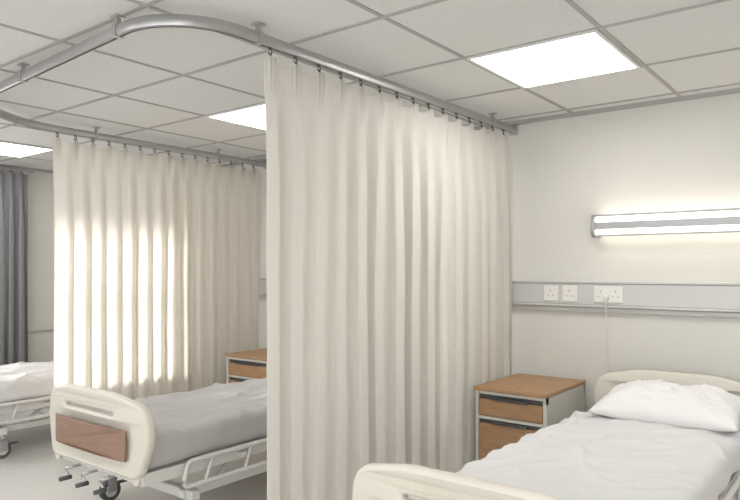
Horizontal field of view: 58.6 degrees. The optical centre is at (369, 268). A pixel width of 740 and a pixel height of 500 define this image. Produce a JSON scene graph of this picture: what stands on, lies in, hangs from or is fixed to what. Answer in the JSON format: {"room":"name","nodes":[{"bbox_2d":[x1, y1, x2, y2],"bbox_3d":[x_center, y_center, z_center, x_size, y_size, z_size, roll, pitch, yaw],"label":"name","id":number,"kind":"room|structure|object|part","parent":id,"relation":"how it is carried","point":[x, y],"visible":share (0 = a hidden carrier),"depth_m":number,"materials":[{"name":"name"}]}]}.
{"room":"hospital room","nodes":[
{"label":"hospital room","id":0,"kind":"room"},
{"bbox_2d":[3,170,53,362],"bbox_3d":[-5.098,0.162,5.288,0.135,2.484,6.813,0,0,38],"label":"wall","id":1,"kind":"structure","parent":0,"point":[40,184],"depth_m":7.16,"materials":[{"name":"paint"}]},
{"bbox_2d":[0,167,33,365],"bbox_3d":[-4.316,0.151,5.997,0.231,2.372,2.412,0,0,38],"label":"window curtain","id":2,"kind":"object","parent":1,"relation":"attached to","point":[13,186],"visible":0.82,"depth_m":6.74,"materials":[{"name":"grey fabric"}]},
{"bbox_3d":[-4.330,-1.017,6.008,0.195,0.036,2.412,0,0,38],"label":"rail","id":3,"kind":"part","parent":2,"relation":"part of","materials":[{"name":"metal"}]},
{"bbox_2d":[0,164,52,172],"bbox_3d":[-5.037,-1.067,5.241,0.018,0.027,6.813,0,0,38],"label":"trim","id":4,"kind":"structure","parent":1,"relation":"attached to","point":[1,165],"depth_m":7.02,"materials":[{"name":"grey metal"}]},
{"bbox_2d":[28,321,53,330],"bbox_3d":[-3.375,0.621,7.386,0.027,0.090,1.350,0,0,38],"label":"trim","id":5,"kind":"structure","parent":1,"relation":"attached to","point":[38,326],"depth_m":7.13,"materials":[{"name":"white paint"}]},
{"bbox_2d":[0,407,266,499],"bbox_3d":[-1.342,1.449,2.385,9.630,0.090,7.083,0,0,38],"label":"floor","id":6,"kind":"structure","parent":0,"point":[32,470],"depth_m":4.40,"materials":[{"name":"plastic"}]},
{"bbox_2d":[0,361,53,458],"bbox_3d":[-2.503,1.016,5.850,0.972,0.775,2.686,0,0,38],"label":"hospital bed","id":7,"kind":"object","parent":6,"relation":"on","point":[24,386],"visible":0.24,"depth_m":5.04,"materials":[{"name":"fabric"}]},
{"bbox_3d":[-2.482,1.123,5.877,0.837,0.220,2.484,0,0,38],"label":"frame","id":8,"kind":"part","parent":7,"relation":"part of","materials":[{"name":"white metal"}]},
{"bbox_2d":[0,361,53,403],"bbox_3d":[-2.621,0.909,5.697,0.889,0.227,2.041,0,0,38],"label":"bedspread","id":9,"kind":"object","parent":7,"relation":"on","point":[20,382],"depth_m":5.08,"materials":[{"name":"fabric"}]},
{"bbox_2d":[50,378,266,499],"bbox_3d":[-0.715,1.016,4.468,0.972,0.775,2.686,0,0,38],"label":"hospital bed","id":10,"kind":"object","parent":6,"relation":"on","point":[155,440],"visible":0.58,"depth_m":3.56,"materials":[{"name":"plastic"}]},
{"bbox_3d":[-1.487,0.880,3.470,0.682,0.156,0.027,0,0,38],"label":"footboard panel","id":11,"kind":"part","parent":10,"relation":"part of","materials":[{"name":"laminate"}]},
{"bbox_3d":[-1.462,0.836,3.502,0.972,0.416,0.092,0,0,38],"label":"footboard","id":12,"kind":"part","parent":10,"relation":"part of","materials":[{"name":"plastic"}]},
{"bbox_3d":[-0.695,1.123,4.495,0.837,0.220,2.484,0,0,38],"label":"frame","id":13,"kind":"part","parent":10,"relation":"part of","materials":[{"name":"white metal"}]},
{"bbox_2d":[91,378,266,468],"bbox_3d":[-0.834,0.907,4.315,0.893,0.227,2.046,0,0,38],"label":"bedspread","id":14,"kind":"object","parent":10,"relation":"on","point":[215,421],"depth_m":3.67,"materials":[{"name":"grey fabric"}]},
{"bbox_3d":[-0.695,0.938,4.495,0.819,0.148,2.448,0,0,38],"label":"mattress","id":15,"kind":"part","parent":10,"relation":"part of","materials":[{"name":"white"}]},
{"bbox_2d":[225,348,266,382],"bbox_3d":[-0.894,1.075,5.892,0.540,0.657,0.572,0,0,38],"label":"bedside cabinet","id":16,"kind":"object","parent":6,"relation":"on","point":[242,366],"visible":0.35,"depth_m":5.71,"materials":[{"name":"brown wood"}]},
{"bbox_2d":[474,373,585,460],"bbox_3d":[1.056,1.075,4.328,0.490,0.657,0.662,0,0,38],"label":"bedside cabinet","id":17,"kind":"object","parent":6,"relation":"on","point":[509,408],"visible":0.56,"depth_m":4.14,"materials":[{"name":"brown wood"}]},
{"bbox_2d":[352,369,739,499],"bbox_3d":[1.062,1.016,2.970,0.972,0.775,2.686,0,0,38],"label":"hospital bed","id":18,"kind":"object","parent":6,"relation":"on","point":[586,455],"visible":0.94,"depth_m":2.79,"materials":[{"name":"fabric"}]},
{"bbox_3d":[0.315,0.836,2.004,0.972,0.416,0.092,0,0,38],"label":"footboard","id":19,"kind":"part","parent":18,"relation":"part of","materials":[{"name":"plastic"}]},
{"bbox_2d":[408,411,739,499],"bbox_3d":[0.943,0.908,2.818,0.889,0.228,2.044,0,0,38],"label":"bedspread","id":20,"kind":"object","parent":18,"relation":"on","point":[586,455],"depth_m":2.86,"materials":[{"name":"fabric"}]},
{"bbox_2d":[587,379,739,431],"bbox_3d":[1.664,0.740,3.662,0.756,0.209,0.504,0,0,38],"label":"pillow","id":21,"kind":"object","parent":18,"relation":"on","point":[704,406],"visible":0.94,"depth_m":3.52,"materials":[{"name":"white fabric"}]},
{"bbox_3d":[1.849,0.836,3.990,0.972,0.416,0.092,0,0,38],"label":"headboard","id":22,"kind":"part","parent":18,"relation":"part of","materials":[{"name":"plastic"}]},
{"bbox_3d":[1.082,1.123,2.997,0.837,0.220,2.484,0,0,38],"label":"frame","id":23,"kind":"part","parent":18,"relation":"part of","materials":[{"name":"white metal"}]},
{"bbox_2d":[0,0,739,170],"bbox_3d":[-1.342,-1.125,2.385,9.630,0.090,7.083,0,0,38],"label":"ceiling","id":24,"kind":"structure","parent":0,"point":[465,27],"depth_m":3.34,"materials":[{"name":"tile"}]},
{"bbox_2d":[0,141,52,157],"bbox_3d":[-3.297,-1.074,5.853,0.666,0.013,0.693,0,0,38],"label":"frame","id":25,"kind":"object","parent":24,"relation":"attached to","point":[50,149],"visible":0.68,"depth_m":5.82,"materials":[{"name":"white metal"}]},
{"bbox_2d":[0,143,48,156],"bbox_3d":[-3.297,-1.074,5.853,0.630,0.008,0.657,0,0,38],"label":"diffuser","id":26,"kind":"object","parent":25,"relation":"attached to","point":[5,149],"visible":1,"depth_m":5.96,"materials":[{"name":"white plastic"}]},
{"bbox_2d":[206,103,265,130],"bbox_3d":[-0.680,-1.074,4.706,0.666,0.013,0.693,0,0,38],"label":"frame","id":27,"kind":"object","parent":24,"relation":"attached to","point":[257,105],"visible":0.3,"depth_m":4.53,"materials":[{"name":"white metal"}]},
{"bbox_2d":[212,105,265,129],"bbox_3d":[-0.680,-1.074,4.706,0.630,0.008,0.657,0,0,38],"label":"diffuser","id":28,"kind":"object","parent":27,"relation":"attached to","point":[255,116],"visible":0.29,"depth_m":4.66,"materials":[{"name":"white plastic"}]},
{"bbox_2d":[0,14,517,168],"bbox_3d":[-0.868,-1.028,4.474,2.667,0.103,2.924,0,0,38],"label":"track","id":29,"kind":"object","parent":24,"relation":"attached to","point":[119,29],"visible":0.98,"depth_m":3.29,"materials":[{"name":"metal"}]},
{"bbox_2d":[53,132,261,408],"bbox_3d":[-1.671,0.151,5.559,0.104,2.304,2.038,0,0,37],"label":"privacy curtain","id":30,"kind":"object","parent":29,"relation":"hanging from","point":[157,259],"visible":0.88,"depth_m":5.40,"materials":[{"name":"fabric"}]},
{"bbox_2d":[264,47,512,499],"bbox_3d":[0.270,0.148,3.853,0.092,2.298,2.393,0,0,39],"label":"privacy curtain","id":31,"kind":"object","parent":29,"relation":"hanging from","point":[389,242],"visible":0.94,"depth_m":3.55,"materials":[{"name":"fabric"}]},
{"bbox_2d":[0,0,739,163],"bbox_3d":[-1.340,-1.077,2.372,9.342,0.005,6.795,0,0,38],"label":"grid","id":32,"kind":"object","parent":24,"relation":"attached to","point":[571,3],"depth_m":3.44,"materials":[{"name":"grey metal"}]},
{"bbox_2d":[466,29,640,88],"bbox_3d":[0.965,-1.074,3.434,0.666,0.013,0.693,0,0,38],"label":"frame","id":33,"kind":"object","parent":24,"relation":"attached to","point":[599,33],"visible":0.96,"depth_m":3.27,"materials":[{"name":"white metal"}]},
{"bbox_2d":[472,33,635,86],"bbox_3d":[0.965,-1.074,3.434,0.630,0.008,0.657,0,0,38],"label":"diffuser","id":34,"kind":"object","parent":33,"relation":"attached to","point":[588,54],"visible":0.93,"depth_m":3.40,"materials":[{"name":"white plastic"}]},
{"bbox_2d":[228,93,739,411],"bbox_3d":[0.783,0.162,5.134,9.630,2.484,0.135,0,0,38],"label":"wall","id":35,"kind":"structure","parent":0,"point":[682,155],"depth_m":4.37,"materials":[{"name":"paint"}]},
{"bbox_2d":[214,88,739,166],"bbox_3d":[0.743,-1.067,5.068,9.342,0.027,0.018,0,0,38],"label":"trim","id":36,"kind":"structure","parent":35,"relation":"attached to","point":[735,90],"depth_m":4.37,"materials":[{"name":"grey metal"}]},
{"bbox_2d":[259,277,739,317],"bbox_3d":[0.734,0.186,5.048,9.297,0.211,0.054,0,0,38],"label":"bedhead trunking","id":37,"kind":"object","parent":35,"relation":"attached to","point":[703,299],"visible":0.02,"depth_m":4.24,"materials":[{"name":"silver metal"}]},
{"bbox_2d":[544,285,557,300],"bbox_3d":[1.263,0.169,4.607,0.104,0.108,0.014,0,0,38],"label":"wall socket","id":38,"kind":"object","parent":37,"relation":"attached to","point":[550,292],"visible":1,"depth_m":4.60,"materials":[{"name":"white plastic"}]},
{"bbox_2d":[562,286,576,301],"bbox_3d":[1.369,0.169,4.526,0.104,0.108,0.014,0,0,38],"label":"wall socket","id":39,"kind":"object","parent":37,"relation":"attached to","point":[569,293],"visible":1,"depth_m":4.52,"materials":[{"name":"white plastic"}]},
{"bbox_2d":[603,295,608,372],"bbox_3d":[1.565,0.779,4.373,0.039,1.215,0.074,0,0,25],"label":"power cord","id":40,"kind":"object","parent":37,"relation":"hanging from","point":[605,297],"visible":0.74,"depth_m":4.36,"materials":[{"name":"white plastic"}]},
{"bbox_2d":[594,286,622,302],"bbox_3d":[1.577,0.169,4.365,0.189,0.108,0.014,0,0,38],"label":"wall socket","id":41,"kind":"object","parent":37,"relation":"attached to","point":[615,294],"visible":1,"depth_m":4.36,"materials":[{"name":"white plastic"}]},
{"bbox_2d":[590,208,739,237],"bbox_3d":[2.098,-0.286,3.951,1.521,0.156,0.129,0,0,38],"label":"wall lamp","id":42,"kind":"object","parent":35,"relation":"attached to","point":[727,220],"visible":1,"depth_m":4.09,"materials":[{"name":"grey"}]}
]}

